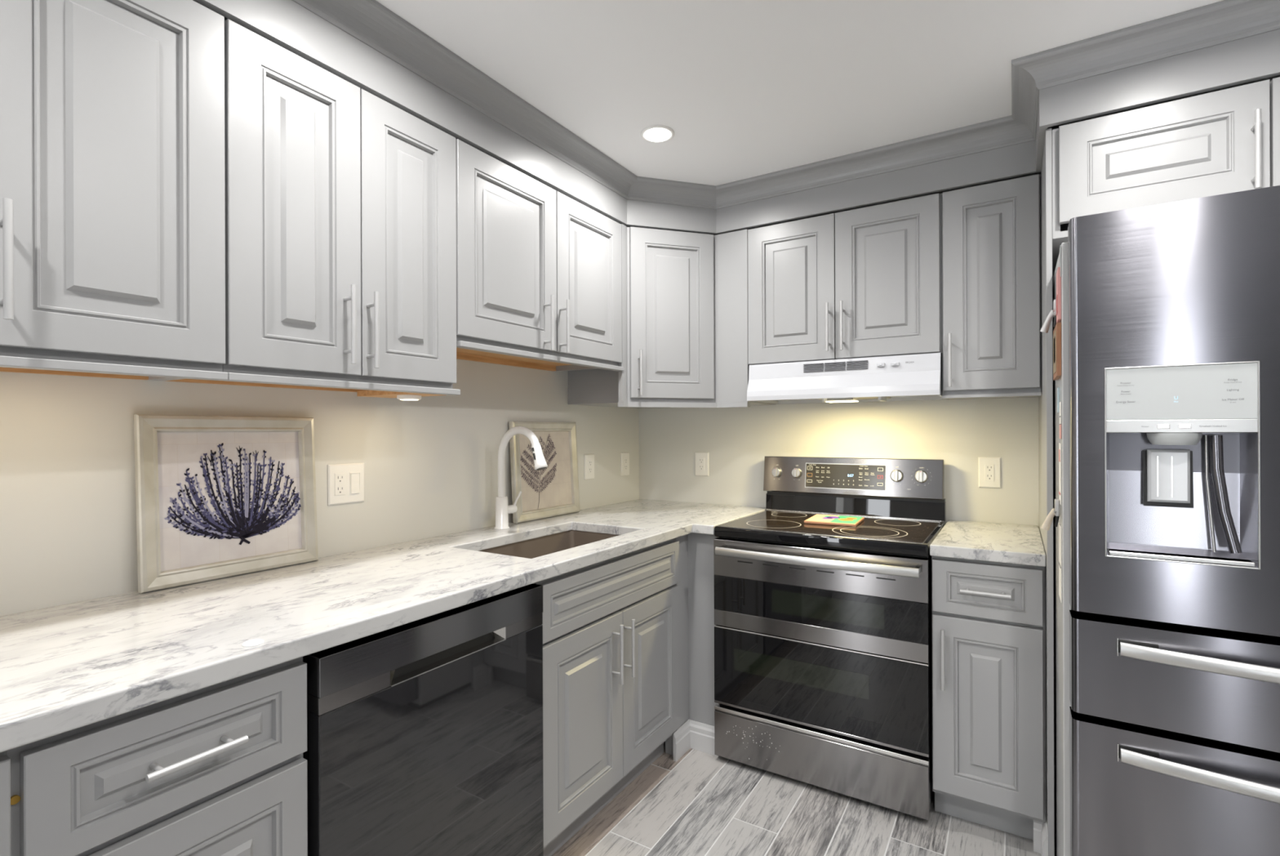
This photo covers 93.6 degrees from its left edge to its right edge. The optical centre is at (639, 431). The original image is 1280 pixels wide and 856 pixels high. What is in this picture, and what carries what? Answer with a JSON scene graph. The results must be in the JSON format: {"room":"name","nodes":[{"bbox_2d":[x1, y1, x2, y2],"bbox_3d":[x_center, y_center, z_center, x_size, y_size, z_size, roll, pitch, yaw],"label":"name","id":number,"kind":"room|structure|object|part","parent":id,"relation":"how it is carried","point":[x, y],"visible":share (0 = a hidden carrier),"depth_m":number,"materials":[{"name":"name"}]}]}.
{"room":"kitchen","nodes":[
{"label":"kitchen","id":0,"kind":"room"},
{"bbox_2d":[0,358,639,616],"bbox_3d":[-1.454,0.121,1.083,0.120,2.335,5.520,0,0,32],"label":"wall","id":1,"kind":"structure","parent":0,"point":[68,506],"depth_m":1.74,"materials":[{"name":"white paint"}]},
{"bbox_2d":[0,0,228,380],"bbox_3d":[-1.184,-0.484,1.026,0.401,0.756,0.722,0,0,32],"label":"upper cabinet","id":2,"kind":"object","parent":1,"relation":"attached to","point":[113,167],"visible":1,"depth_m":1.09,"materials":[{"name":"grey paint"}]},
{"bbox_3d":[-1.013,-0.273,0.959,0.042,0.190,0.012,0,0,32],"label":"handle","id":3,"kind":"part","parent":2,"relation":"part of","materials":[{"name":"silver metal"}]},
{"bbox_3d":[-1.059,-0.114,0.949,0.034,0.016,0.722,0,0,32],"label":"light rail","id":4,"kind":"part","parent":2,"relation":"part of","materials":[{"name":"grey paint"}]},
{"bbox_2d":[157,18,460,397],"bbox_3d":[-0.829,-0.485,1.594,0.401,0.756,0.614,0,0,32],"label":"upper cabinet","id":5,"kind":"object","parent":1,"relation":"attached to","point":[340,200],"visible":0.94,"depth_m":1.44,"materials":[{"name":"grey paint"}]},
{"bbox_3d":[-0.786,-0.500,1.383,0.020,0.720,0.298,0,0,32],"label":"door","id":6,"kind":"part","parent":5,"relation":"part of","materials":[{"name":"grey paint"}]},
{"bbox_3d":[-0.705,-0.115,1.517,0.034,0.016,0.614,0,0,32],"label":"light rail","id":7,"kind":"part","parent":5,"relation":"part of","materials":[{"name":"grey paint"}]},
{"bbox_3d":[-0.703,-0.259,1.456,0.042,0.190,0.012,0,0,32],"label":"handle","id":8,"kind":"part","parent":5,"relation":"part of","materials":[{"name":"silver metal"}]},
{"bbox_3d":[-0.670,-0.254,1.508,0.042,0.190,0.012,0,0,32],"label":"handle","id":9,"kind":"part","parent":5,"relation":"part of","materials":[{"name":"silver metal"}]},
{"bbox_3d":[-0.626,-0.501,1.639,0.020,0.720,0.300,0,0,32],"label":"door","id":10,"kind":"part","parent":5,"relation":"part of","materials":[{"name":"grey paint"}]},
{"bbox_2d":[396,394,421,399],"bbox_3d":[-0.684,-0.100,1.781,0.068,0.014,0.068,0,0,32],"label":"puck light","id":11,"kind":"object","parent":5,"relation":"attached to","point":[402,397],"visible":1,"depth_m":1.75,"materials":[{"name":"white plastic"}]},
{"bbox_2d":[327,462,364,505],"bbox_3d":[-0.900,0.160,1.847,0.011,0.122,0.118,0,0,32],"label":"wall outlet","id":12,"kind":"object","parent":1,"relation":"attached to","point":[345,482],"visible":1,"depth_m":1.84,"materials":[{"name":"white plastic"}]},
{"bbox_2d":[334,472,345,495],"bbox_3d":[-0.911,0.160,1.825,0.002,0.067,0.033,0,0,32],"label":"receptacle","id":13,"kind":"object","parent":12,"relation":"attached to","point":[340,477],"depth_m":1.82,"materials":[{"name":"white plastic"}]},
{"bbox_2d":[349,471,359,493],"bbox_3d":[-0.884,0.160,1.865,0.005,0.067,0.033,0,0,32],"label":"rocker switch","id":14,"kind":"object","parent":12,"relation":"attached to","point":[354,477],"depth_m":1.86,"materials":[{"name":"white plastic"}]},
{"bbox_2d":[455,138,623,371],"bbox_3d":[-0.438,-0.558,2.222,0.401,0.613,0.880,0,0,32],"label":"upper cabinet","id":15,"kind":"object","parent":1,"relation":"attached to","point":[539,268],"visible":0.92,"depth_m":2.06,"materials":[{"name":"grey paint"}]},
{"bbox_3d":[-0.424,-0.574,1.962,0.020,0.576,0.448,0,0,32],"label":"door","id":16,"kind":"part","parent":15,"relation":"part of","materials":[{"name":"grey paint"}]},
{"bbox_3d":[-0.311,-0.260,2.148,0.034,0.016,0.872,0,0,32],"label":"light rail","id":17,"kind":"part","parent":15,"relation":"part of","materials":[{"name":"grey paint"}]},
{"bbox_3d":[-0.314,-0.375,2.080,0.042,0.190,0.012,0,0,32],"label":"handle","id":18,"kind":"part","parent":15,"relation":"part of","materials":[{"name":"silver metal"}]},
{"bbox_3d":[-0.269,-0.375,2.152,0.042,0.190,0.012,0,0,32],"label":"handle","id":19,"kind":"part","parent":15,"relation":"part of","materials":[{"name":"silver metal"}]},
{"bbox_3d":[-0.194,-0.575,2.332,0.020,0.576,0.414,0,0,32],"label":"door","id":20,"kind":"part","parent":15,"relation":"part of","materials":[{"name":"grey paint"}]},
{"bbox_2d":[584,453,594,479],"bbox_3d":[-0.242,0.170,2.903,0.008,0.122,0.078,0,0,32],"label":"wall outlet","id":21,"kind":"object","parent":1,"relation":"attached to","point":[588,458],"visible":1,"depth_m":2.90,"materials":[{"name":"white plastic"}]},
{"bbox_2d":[587,459,592,473],"bbox_3d":[-0.240,0.170,2.901,0.002,0.067,0.033,0,0,32],"label":"receptacle","id":22,"kind":"object","parent":21,"relation":"attached to","point":[589,461],"depth_m":2.90,"materials":[{"name":"white plastic"}]},
{"bbox_2d":[620,452,629,475],"bbox_3d":[-0.077,0.171,3.168,0.008,0.122,0.078,0,0,32],"label":"wall outlet","id":23,"kind":"object","parent":1,"relation":"attached to","point":[624,456],"visible":1,"depth_m":3.16,"materials":[{"name":"white plastic"}]},
{"bbox_2d":[623,457,627,470],"bbox_3d":[-0.074,0.171,3.167,0.002,0.067,0.033,0,0,32],"label":"receptacle","id":24,"kind":"object","parent":23,"relation":"attached to","point":[625,459],"depth_m":3.16,"materials":[{"name":"white plastic"}]},
{"bbox_2d":[195,0,1279,231],"bbox_3d":[0.343,-1.092,-0.111,4.440,0.080,5.640,0,0,32],"label":"ceiling","id":25,"kind":"structure","parent":0,"point":[745,89],"depth_m":1.72,"materials":[{"name":"white paint"}]},
{"bbox_2d":[640,124,674,142],"bbox_3d":[0.062,-1.048,2.121,0.120,0.007,0.120,0,0,32],"label":"recessed light","id":26,"kind":"object","parent":25,"relation":"in","point":[655,133],"visible":1,"depth_m":2.11,"materials":[{"name":"white plastic"}]},
{"bbox_2d":[644,128,671,142],"bbox_3d":[0.062,-1.046,2.121,0.094,0.002,0.094,0,0,32],"label":"diffuser","id":27,"kind":"object","parent":26,"relation":"attached to","point":[651,135],"depth_m":2.12,"materials":[{"name":"white plastic"}]},
{"bbox_2d":[551,741,1056,855],"bbox_3d":[0.351,1.308,-0.111,4.200,0.050,5.400,0,0,32],"label":"floor","id":28,"kind":"structure","parent":0,"point":[700,802],"depth_m":1.97,"materials":[{"name":"grey wood"}]},
{"bbox_2d":[0,751,10,855],"bbox_3d":[-1.242,0.852,0.670,0.671,0.871,0.642,0,0,32],"label":"base cabinet","id":29,"kind":"object","parent":28,"relation":"on","point":[5,761],"visible":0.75,"depth_m":0.78,"materials":[{"name":"grey paint"}]},
{"bbox_2d":[5,656,307,855],"bbox_3d":[-0.968,0.851,1.109,0.671,0.871,0.392,0,0,32],"label":"base cabinet","id":30,"kind":"object","parent":28,"relation":"on","point":[220,768],"visible":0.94,"depth_m":0.95,"materials":[{"name":"grey paint"}]},
{"bbox_3d":[-0.700,0.509,0.946,0.042,0.012,0.135,0,0,32],"label":"handle","id":31,"kind":"part","parent":30,"relation":"part of","materials":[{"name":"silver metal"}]},
{"bbox_3d":[-0.726,0.746,0.963,0.020,0.270,0.376,0,0,32],"label":"drawer","id":32,"kind":"part","parent":30,"relation":"part of","materials":[{"name":"grey paint"}]},
{"bbox_2d":[302,583,543,855],"bbox_3d":[-0.696,0.851,1.558,0.620,0.866,0.630,0,0,32],"label":"dishwasher","id":33,"kind":"object","parent":28,"relation":"on","point":[424,735],"visible":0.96,"depth_m":1.35,"materials":[{"name":"black metal"}]},
{"bbox_2d":[302,654,309,855],"bbox_3d":[-0.713,0.802,1.568,0.580,0.768,0.622,0,0,32],"label":"tub","id":34,"kind":"object","parent":33,"relation":"in","point":[305,658],"depth_m":1.16,"materials":[{"name":"black plastic"}]},
{"bbox_2d":[532,537,679,855],"bbox_3d":[-0.305,0.848,2.171,0.671,0.871,0.813,0,0,32],"label":"base cabinet","id":35,"kind":"object","parent":28,"relation":"on","point":[611,693],"visible":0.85,"depth_m":1.94,"materials":[{"name":"grey paint"}]},
{"bbox_3d":[-0.172,0.882,1.849,0.020,0.555,0.403,0,0,32],"label":"door","id":36,"kind":"part","parent":35,"relation":"part of","materials":[{"name":"grey paint"}]},
{"bbox_3d":[-0.067,0.510,2.019,0.020,0.163,0.804,0,0,32],"label":"false drawer","id":37,"kind":"part","parent":35,"relation":"part of","materials":[{"name":"grey paint"}]},
{"bbox_3d":[-0.071,0.722,1.953,0.042,0.190,0.012,0,0,32],"label":"handle","id":38,"kind":"part","parent":35,"relation":"part of","materials":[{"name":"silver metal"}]},
{"bbox_3d":[-0.035,0.722,2.012,0.042,0.190,0.012,0,0,32],"label":"handle","id":39,"kind":"part","parent":35,"relation":"part of","materials":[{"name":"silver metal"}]},
{"bbox_3d":[0.042,0.881,2.191,0.020,0.555,0.398,0,0,32],"label":"door","id":40,"kind":"part","parent":35,"relation":"part of","materials":[{"name":"grey paint"}]},
{"bbox_2d":[665,532,719,755],"bbox_3d":[0.128,0.847,2.795,0.746,0.871,0.702,0,0,32],"label":"base cabinet","id":41,"kind":"object","parent":28,"relation":"on","point":[696,565],"visible":0.25,"depth_m":2.43,"materials":[{"name":"grey paint"}]},
{"bbox_2d":[0,498,765,752],"bbox_3d":[-0.535,0.389,1.735,0.745,0.036,3.198,0,0,32],"label":"countertop","id":42,"kind":"structure","parent":41,"relation":"on","point":[64,668],"depth_m":1.23,"materials":[{"name":"stone"}]},
{"bbox_2d":[133,413,318,592],"bbox_3d":[-1.051,0.166,1.564,0.044,0.412,0.414,0,0,32],"label":"framed print","id":43,"kind":"object","parent":42,"relation":"on","point":[217,496],"visible":1,"depth_m":1.53,"materials":[{"name":"beige paper"}]},
{"bbox_2d":[241,638,264,646],"bbox_3d":[-0.677,0.369,1.052,0.033,0.003,0.033,0,0,32],"label":"cap","id":44,"kind":"object","parent":42,"relation":"on","point":[255,642],"visible":1,"depth_m":1.05,"materials":[{"name":"white"}]},
{"bbox_2d":[493,426,547,528],"bbox_3d":[-0.432,0.175,2.275,0.251,0.390,0.115,0,0,32],"label":"kitchen faucet","id":45,"kind":"object","parent":42,"relation":"on","point":[503,509],"visible":1,"depth_m":2.28,"materials":[{"name":"white metal"}]},
{"bbox_3d":[-0.482,0.266,2.356,0.038,0.064,0.010,0,0,-17],"label":"lever","id":46,"kind":"part","parent":45,"relation":"part of","materials":[{"name":"silver metal"}]},
{"bbox_3d":[-0.456,0.120,2.256,0.202,0.281,0.029,0,0,32],"label":"spout","id":47,"kind":"part","parent":45,"relation":"part of","materials":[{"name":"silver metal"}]},
{"bbox_2d":[508,421,580,523],"bbox_3d":[-0.403,0.164,2.599,0.044,0.412,0.415,0,0,32],"label":"framed print","id":48,"kind":"object","parent":42,"relation":"on","point":[551,491],"visible":0.8,"depth_m":2.60,"materials":[{"name":"beige paper"}]},
{"bbox_2d":[480,529,618,558],"bbox_3d":[-0.299,0.506,2.112,0.396,0.198,0.676,0,0,32],"label":"sink","id":49,"kind":"object","parent":42,"relation":"in","point":[543,545],"visible":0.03,"depth_m":2.35,"materials":[{"name":"brown"}]},
{"bbox_2d":[673,719,718,761],"bbox_3d":[0.223,1.229,2.363,0.139,0.108,0.133,0,0,32],"label":"baseboard","id":50,"kind":"structure","parent":28,"relation":"on","point":[693,734],"depth_m":2.40,"materials":[{"name":"grey paint"}]},
{"bbox_2d":[713,456,946,820],"bbox_3d":[0.755,0.698,2.381,0.766,1.165,0.693,0,0,32],"label":"range","id":51,"kind":"object","parent":28,"relation":"on","point":[823,633],"visible":0.98,"depth_m":2.15,"materials":[{"name":"silver metal"}]},
{"bbox_3d":[0.633,0.189,2.791,0.046,0.046,0.023,0,0,32],"label":"knob","id":52,"kind":"part","parent":51,"relation":"part of","materials":[{"name":"silver metal"}]},
{"bbox_3d":[0.713,0.189,2.741,0.046,0.046,0.023,0,0,32],"label":"knob","id":53,"kind":"part","parent":51,"relation":"part of","materials":[{"name":"silver metal"}]},
{"bbox_3d":[0.594,0.453,2.111,0.708,0.031,0.065,0,0,32],"label":"handle","id":54,"kind":"part","parent":51,"relation":"part of","materials":[{"name":"silver metal"}]},
{"bbox_3d":[0.618,0.584,2.155,0.758,0.334,0.035,0,0,32],"label":"door","id":55,"kind":"part","parent":51,"relation":"part of","materials":[{"name":"silver metal"}]},
{"bbox_3d":[0.620,0.904,2.155,0.758,0.300,0.035,0,0,32],"label":"door","id":56,"kind":"part","parent":51,"relation":"part of","materials":[{"name":"black glass"}]},
{"bbox_3d":[0.620,1.162,2.155,0.758,0.190,0.035,0,0,32],"label":"storage drawer","id":57,"kind":"part","parent":51,"relation":"part of","materials":[{"name":"silver metal"}]},
{"bbox_2d":[714,509,946,556],"bbox_3d":[0.767,0.387,2.395,0.758,0.041,0.593,0,0,32],"label":"cooktop","id":58,"kind":"object","parent":51,"relation":"in","point":[879,534],"depth_m":2.24,"materials":[{"name":"black glass"}]},
{"bbox_2d":[804,514,864,526],"bbox_3d":[0.792,0.360,2.444,0.198,0.012,0.212,0,0,29],"label":"booklet","id":59,"kind":"object","parent":51,"relation":"on","point":[827,519],"visible":1,"depth_m":2.40,"materials":[{"name":"multicoloured paper"}]},
{"bbox_3d":[0.917,0.199,2.650,0.759,0.167,0.064,0,0,32],"label":"control panel","id":60,"kind":"part","parent":51,"relation":"part of","materials":[{"name":"silver metal"}]},
{"bbox_2d":[765,490,946,521],"bbox_3d":[0.925,0.321,2.647,0.754,0.090,0.048,0,0,32],"label":"backsplash","id":61,"kind":"structure","parent":51,"relation":"attached to","point":[928,509],"depth_m":2.61,"materials":[{"name":"black glass"}]},
{"bbox_3d":[1.075,0.185,2.516,0.052,0.052,0.023,0,0,32],"label":"knob","id":62,"kind":"part","parent":51,"relation":"part of","materials":[{"name":"silver metal"}]},
{"bbox_3d":[1.155,0.185,2.466,0.052,0.052,0.023,0,0,32],"label":"knob","id":63,"kind":"part","parent":51,"relation":"part of","materials":[{"name":"silver metal"}]},
{"bbox_2d":[931,555,1045,839],"bbox_3d":[1.235,0.843,2.122,0.309,0.871,0.671,0,0,32],"label":"base cabinet","id":64,"kind":"object","parent":28,"relation":"on","point":[988,623],"visible":0.98,"depth_m":1.88,"materials":[{"name":"grey paint"}]},
{"bbox_3d":[0.968,0.723,1.917,0.012,0.190,0.042,0,0,32],"label":"handle","id":65,"kind":"part","parent":64,"relation":"part of","materials":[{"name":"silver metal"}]},
{"bbox_3d":[1.066,0.498,1.856,0.135,0.012,0.042,0,0,32],"label":"handle","id":66,"kind":"part","parent":64,"relation":"part of","materials":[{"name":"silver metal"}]},
{"bbox_2d":[929,519,1045,566],"bbox_3d":[1.240,0.383,2.134,0.312,0.036,0.644,0,0,32],"label":"countertop","id":67,"kind":"structure","parent":64,"relation":"on","point":[1009,543],"depth_m":1.97,"materials":[{"name":"stone"}]},
{"bbox_3d":[1.082,0.499,1.883,0.300,0.168,0.020,0,0,32],"label":"drawer","id":68,"kind":"part","parent":64,"relation":"part of","materials":[{"name":"grey paint"}]},
{"bbox_2d":[1033,816,1048,855],"bbox_3d":[1.194,1.226,1.792,0.034,0.108,0.102,0,0,32],"label":"baseboard","id":69,"kind":"structure","parent":28,"relation":"on","point":[1040,832],"depth_m":1.82,"materials":[{"name":"grey paint"}]},
{"bbox_2d":[1038,128,1054,855],"bbox_3d":[1.367,0.202,2.028,0.015,2.155,0.689,0,0,32],"label":"panel","id":70,"kind":"object","parent":28,"relation":"on","point":[1046,399],"visible":0.63,"depth_m":1.74,"materials":[{"name":"grey paint"}]},
{"bbox_2d":[1052,185,1279,855],"bbox_3d":[1.639,0.390,1.565,0.924,1.774,1.069,0,0,32],"label":"refrigerator","id":71,"kind":"object","parent":28,"relation":"on","point":[1166,622],"visible":1,"depth_m":1.31,"materials":[{"name":"grey metal"}]},
{"bbox_2d":[1040,298,1056,333],"bbox_3d":[1.080,-0.303,1.587,0.040,0.084,0.039,0,0,32],"label":"clip","id":72,"kind":"object","parent":71,"relation":"attached to","point":[1046,326],"visible":0.78,"depth_m":1.58,"materials":[{"name":"white plastic"}]},
{"bbox_3d":[1.082,-0.291,1.592,0.018,0.060,0.040,0,0,-30],"label":"clip lever","id":73,"kind":"part","parent":72,"relation":"part of","materials":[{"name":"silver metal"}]},
{"bbox_2d":[1040,498,1059,530],"bbox_3d":[1.066,0.217,1.562,0.040,0.084,0.039,0,0,32],"label":"clip","id":74,"kind":"object","parent":71,"relation":"attached to","point":[1046,525],"visible":1,"depth_m":1.56,"materials":[{"name":"white plastic"}]},
{"bbox_3d":[1.068,0.229,1.567,0.018,0.060,0.040,0,0,-30],"label":"clip lever","id":75,"kind":"part","parent":74,"relation":"part of","materials":[{"name":"beige plastic"}]},
{"bbox_2d":[1058,522,1062,603],"bbox_3d":[1.080,0.335,1.545,0.002,0.190,0.095,0,0,32],"label":"paper note","id":76,"kind":"object","parent":74,"relation":"hanging from","point":[1060,526],"visible":1,"depth_m":1.54,"materials":[{"name":"white paper"}]},
{"bbox_2d":[1053,322,1061,380],"bbox_3d":[1.088,-0.206,1.568,0.010,0.132,0.165,0,0,32],"label":"magnet","id":77,"kind":"object","parent":71,"relation":"attached to","point":[1057,331],"visible":1,"depth_m":1.50,"materials":[{"name":"plastic"}]},
{"bbox_2d":[1057,386,1059,412],"bbox_3d":[1.102,-0.083,1.583,0.003,0.065,0.035,0,0,32],"label":"magnet","id":78,"kind":"object","parent":71,"relation":"attached to","point":[1058,388],"visible":1,"depth_m":1.57,"materials":[{"name":"white"}]},
{"bbox_2d":[1056,266,1061,322],"bbox_3d":[1.066,-0.345,1.531,0.007,0.130,0.080,0,0,32],"label":"magnet","id":79,"kind":"object","parent":71,"relation":"attached to","point":[1058,273],"visible":0.96,"depth_m":1.50,"materials":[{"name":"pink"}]},
{"bbox_2d":[1058,442,1061,505],"bbox_3d":[1.075,0.107,1.538,0.002,0.155,0.070,0,0,32],"label":"paper note","id":80,"kind":"object","parent":71,"relation":"attached to","point":[1060,444],"visible":0.98,"depth_m":1.53,"materials":[{"name":"white"}]},
{"bbox_2d":[1058,448,1060,461],"bbox_3d":[1.074,0.061,1.539,0.001,0.031,0.042,0,0,32],"label":"picture","id":81,"kind":"object","parent":80,"relation":"attached to","point":[1059,449],"depth_m":1.53,"materials":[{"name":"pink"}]},
{"bbox_2d":[1058,401,1061,423],"bbox_3d":[1.067,-0.047,1.526,0.002,0.055,0.060,0,0,32],"label":"paper note","id":82,"kind":"object","parent":71,"relation":"attached to","point":[1060,402],"visible":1,"depth_m":1.51,"materials":[{"name":"white paper"}]},
{"bbox_2d":[1059,244,1061,276],"bbox_3d":[1.051,-0.423,1.502,0.002,0.077,0.035,0,0,32],"label":"paper note","id":83,"kind":"object","parent":71,"relation":"attached to","point":[1060,245],"visible":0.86,"depth_m":1.49,"materials":[{"name":"grey paper"}]},
{"bbox_2d":[1059,424,1061,438],"bbox_3d":[1.067,0.000,1.525,0.001,0.036,0.060,0,0,32],"label":"paper note","id":84,"kind":"object","parent":71,"relation":"attached to","point":[1060,424],"visible":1,"depth_m":1.51,"materials":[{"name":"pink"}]},
{"bbox_3d":[1.212,-0.041,1.304,0.454,0.909,0.078,0,0,32],"label":"door","id":85,"kind":"part","parent":71,"relation":"part of","materials":[{"name":"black metal"}]},
{"bbox_3d":[1.408,0.539,1.183,0.912,0.216,0.078,0,0,32],"label":"drawer","id":86,"kind":"part","parent":71,"relation":"part of","materials":[{"name":"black metal"}]},
{"bbox_3d":[1.409,0.942,1.183,0.912,0.554,0.078,0,0,32],"label":"freezer drawer","id":87,"kind":"part","parent":71,"relation":"part of","materials":[{"name":"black metal"}]},
{"bbox_3d":[1.374,0.482,1.129,0.738,0.031,0.048,0,0,32],"label":"handle","id":88,"kind":"part","parent":71,"relation":"part of","materials":[{"name":"silver metal"}]},
{"bbox_3d":[1.375,0.718,1.129,0.738,0.031,0.048,0,0,32],"label":"handle","id":89,"kind":"part","parent":71,"relation":"part of","materials":[{"name":"silver metal"}]},
{"bbox_2d":[639,172,1040,526],"bbox_3d":[1.808,0.110,2.231,4.200,2.335,0.120,0,0,32],"label":"wall","id":90,"kind":"structure","parent":0,"point":[737,441],"depth_m":2.69,"materials":[{"name":"white paint"}]},
{"bbox_2d":[568,223,776,408],"bbox_3d":[0.136,-0.486,2.787,0.776,0.762,0.700,0,0,32],"label":"upper cabinet","id":91,"kind":"object","parent":90,"relation":"attached to","point":[684,295],"visible":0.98,"depth_m":2.60,"materials":[{"name":"grey paint"}]},
{"bbox_3d":[0.000,-0.246,2.518,0.012,0.190,0.042,0,0,-19],"label":"handle","id":92,"kind":"part","parent":91,"relation":"part of","materials":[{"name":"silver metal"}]},
{"bbox_3d":[0.140,-0.504,2.592,0.379,0.720,0.019,0,0,-17],"label":"door","id":93,"kind":"part","parent":91,"relation":"part of","materials":[{"name":"grey paint"}]},
{"bbox_3d":[0.186,-0.116,2.598,0.573,0.021,0.123,0,0,-7],"label":"light rail","id":94,"kind":"part","parent":91,"relation":"part of","materials":[{"name":"grey paint"}]},
{"bbox_2d":[193,0,1279,234],"bbox_3d":[0.083,-0.926,1.675,3.510,0.105,1.812,0,0,-14],"label":"trim","id":95,"kind":"structure","parent":91,"relation":"attached to","point":[287,24],"depth_m":1.71,"materials":[{"name":"grey paint"}]},
{"bbox_2d":[694,451,709,475],"bbox_3d":[0.317,0.167,3.085,0.078,0.122,0.008,0,0,32],"label":"wall outlet","id":96,"kind":"object","parent":90,"relation":"attached to","point":[701,459],"visible":1,"depth_m":3.08,"materials":[{"name":"white plastic"}]},
{"bbox_2d":[698,457,704,470],"bbox_3d":[0.316,0.167,3.082,0.033,0.067,0.002,0,0,32],"label":"receptacle","id":97,"kind":"object","parent":96,"relation":"attached to","point":[701,460],"depth_m":3.08,"materials":[{"name":"white plastic"}]},
{"bbox_2d":[292,0,1279,208],"bbox_3d":[0.386,-1.016,0.957,2.458,0.072,2.858,0,0,32],"label":"trim","id":98,"kind":"structure","parent":90,"relation":"attached to","point":[371,23],"depth_m":1.78,"materials":[{"name":"grey paint"}]},
{"bbox_2d":[747,192,942,364],"bbox_3d":[0.861,-0.578,2.512,0.744,0.582,0.401,0,0,32],"label":"upper cabinet","id":99,"kind":"object","parent":90,"relation":"attached to","point":[866,282],"visible":0.94,"depth_m":2.35,"materials":[{"name":"grey paint"}]},
{"bbox_3d":[0.621,-0.577,2.486,0.364,0.576,0.020,0,0,32],"label":"door","id":100,"kind":"part","parent":99,"relation":"part of","materials":[{"name":"grey paint"}]},
{"bbox_3d":[0.743,-0.412,2.374,0.012,0.190,0.042,0,0,32],"label":"handle","id":101,"kind":"part","parent":99,"relation":"part of","materials":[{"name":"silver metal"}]},
{"bbox_3d":[0.789,-0.412,2.345,0.012,0.190,0.042,0,0,32],"label":"handle","id":102,"kind":"part","parent":99,"relation":"part of","materials":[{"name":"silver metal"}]},
{"bbox_3d":[0.936,-0.578,2.290,0.372,0.576,0.020,0,0,32],"label":"door","id":103,"kind":"part","parent":99,"relation":"part of","materials":[{"name":"grey paint"}]},
{"bbox_2d":[746,352,949,404],"bbox_3d":[0.866,-0.201,2.513,0.733,0.167,0.393,0,0,32],"label":"range hood","id":104,"kind":"object","parent":90,"relation":"attached to","point":[908,377],"visible":0.96,"depth_m":2.35,"materials":[{"name":"white metal"}]},
{"bbox_2d":[803,360,867,372],"bbox_3d":[0.769,-0.257,2.369,0.248,0.032,0.006,0,0,32],"label":"vent grille","id":105,"kind":"object","parent":104,"relation":"attached to","point":[821,366],"depth_m":2.37,"materials":[{"name":"grey metal"}]},
{"bbox_2d":[826,397,858,402],"bbox_3d":[0.804,-0.132,2.389,0.114,0.029,0.072,0,0,32],"label":"lamp","id":106,"kind":"object","parent":104,"relation":"attached to","point":[831,399],"depth_m":2.36,"materials":[{"name":"beige plastic"}]},
{"bbox_2d":[876,362,884,366],"bbox_3d":[0.911,-0.252,2.273,0.028,0.014,0.016,0,0,32],"label":"switch","id":107,"kind":"object","parent":104,"relation":"attached to","point":[878,364],"depth_m":2.27,"materials":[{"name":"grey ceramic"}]},
{"bbox_2d":[891,361,899,365],"bbox_3d":[0.954,-0.253,2.246,0.028,0.014,0.016,0,0,32],"label":"switch","id":108,"kind":"object","parent":104,"relation":"attached to","point":[893,363],"depth_m":2.24,"materials":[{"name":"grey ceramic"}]},
{"bbox_2d":[978,457,1000,488],"bbox_3d":[1.401,0.164,2.408,0.078,0.122,0.008,0,0,32],"label":"wall outlet","id":109,"kind":"object","parent":90,"relation":"attached to","point":[989,468],"visible":1,"depth_m":2.40,"materials":[{"name":"white plastic"}]},
{"bbox_2d":[984,463,994,480],"bbox_3d":[1.400,0.164,2.406,0.033,0.067,0.002,0,0,32],"label":"receptacle","id":110,"kind":"object","parent":109,"relation":"attached to","point":[988,468],"depth_m":2.41,"materials":[{"name":"white plastic"}]},
{"bbox_2d":[941,173,1041,399],"bbox_3d":[1.305,-0.496,2.235,0.301,0.750,0.401,0,0,32],"label":"upper cabinet","id":111,"kind":"object","parent":90,"relation":"attached to","point":[991,232],"visible":1,"depth_m":2.10,"materials":[{"name":"grey paint"}]},
{"bbox_3d":[1.108,-0.254,2.146,0.012,0.190,0.042,0,0,32],"label":"handle","id":112,"kind":"part","parent":111,"relation":"part of","materials":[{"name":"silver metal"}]},
{"bbox_3d":[1.228,-0.126,2.109,0.301,0.010,0.029,0,0,32],"label":"light rail","id":113,"kind":"part","parent":111,"relation":"part of","materials":[{"name":"grey paint"}]},
{"bbox_2d":[1052,76,1279,279],"bbox_3d":[1.759,-0.715,1.745,0.954,0.315,0.751,0,0,32],"label":"upper cabinet","id":114,"kind":"object","parent":90,"relation":"attached to","point":[1225,140],"visible":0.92,"depth_m":1.58,"materials":[{"name":"grey paint"}]},
{"bbox_3d":[1.377,-0.731,1.602,0.427,0.274,0.020,0,0,32],"label":"door","id":115,"kind":"part","parent":114,"relation":"part of","materials":[{"name":"grey paint"}]},
{"bbox_3d":[1.516,-0.690,1.478,0.012,0.190,0.042,0,0,32],"label":"handle","id":116,"kind":"part","parent":114,"relation":"part of","materials":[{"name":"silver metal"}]},
{"bbox_3d":[1.744,-0.732,1.373,0.427,0.274,0.020,0,0,32],"label":"door","id":117,"kind":"part","parent":114,"relation":"part of","materials":[{"name":"grey paint"}]}
]}

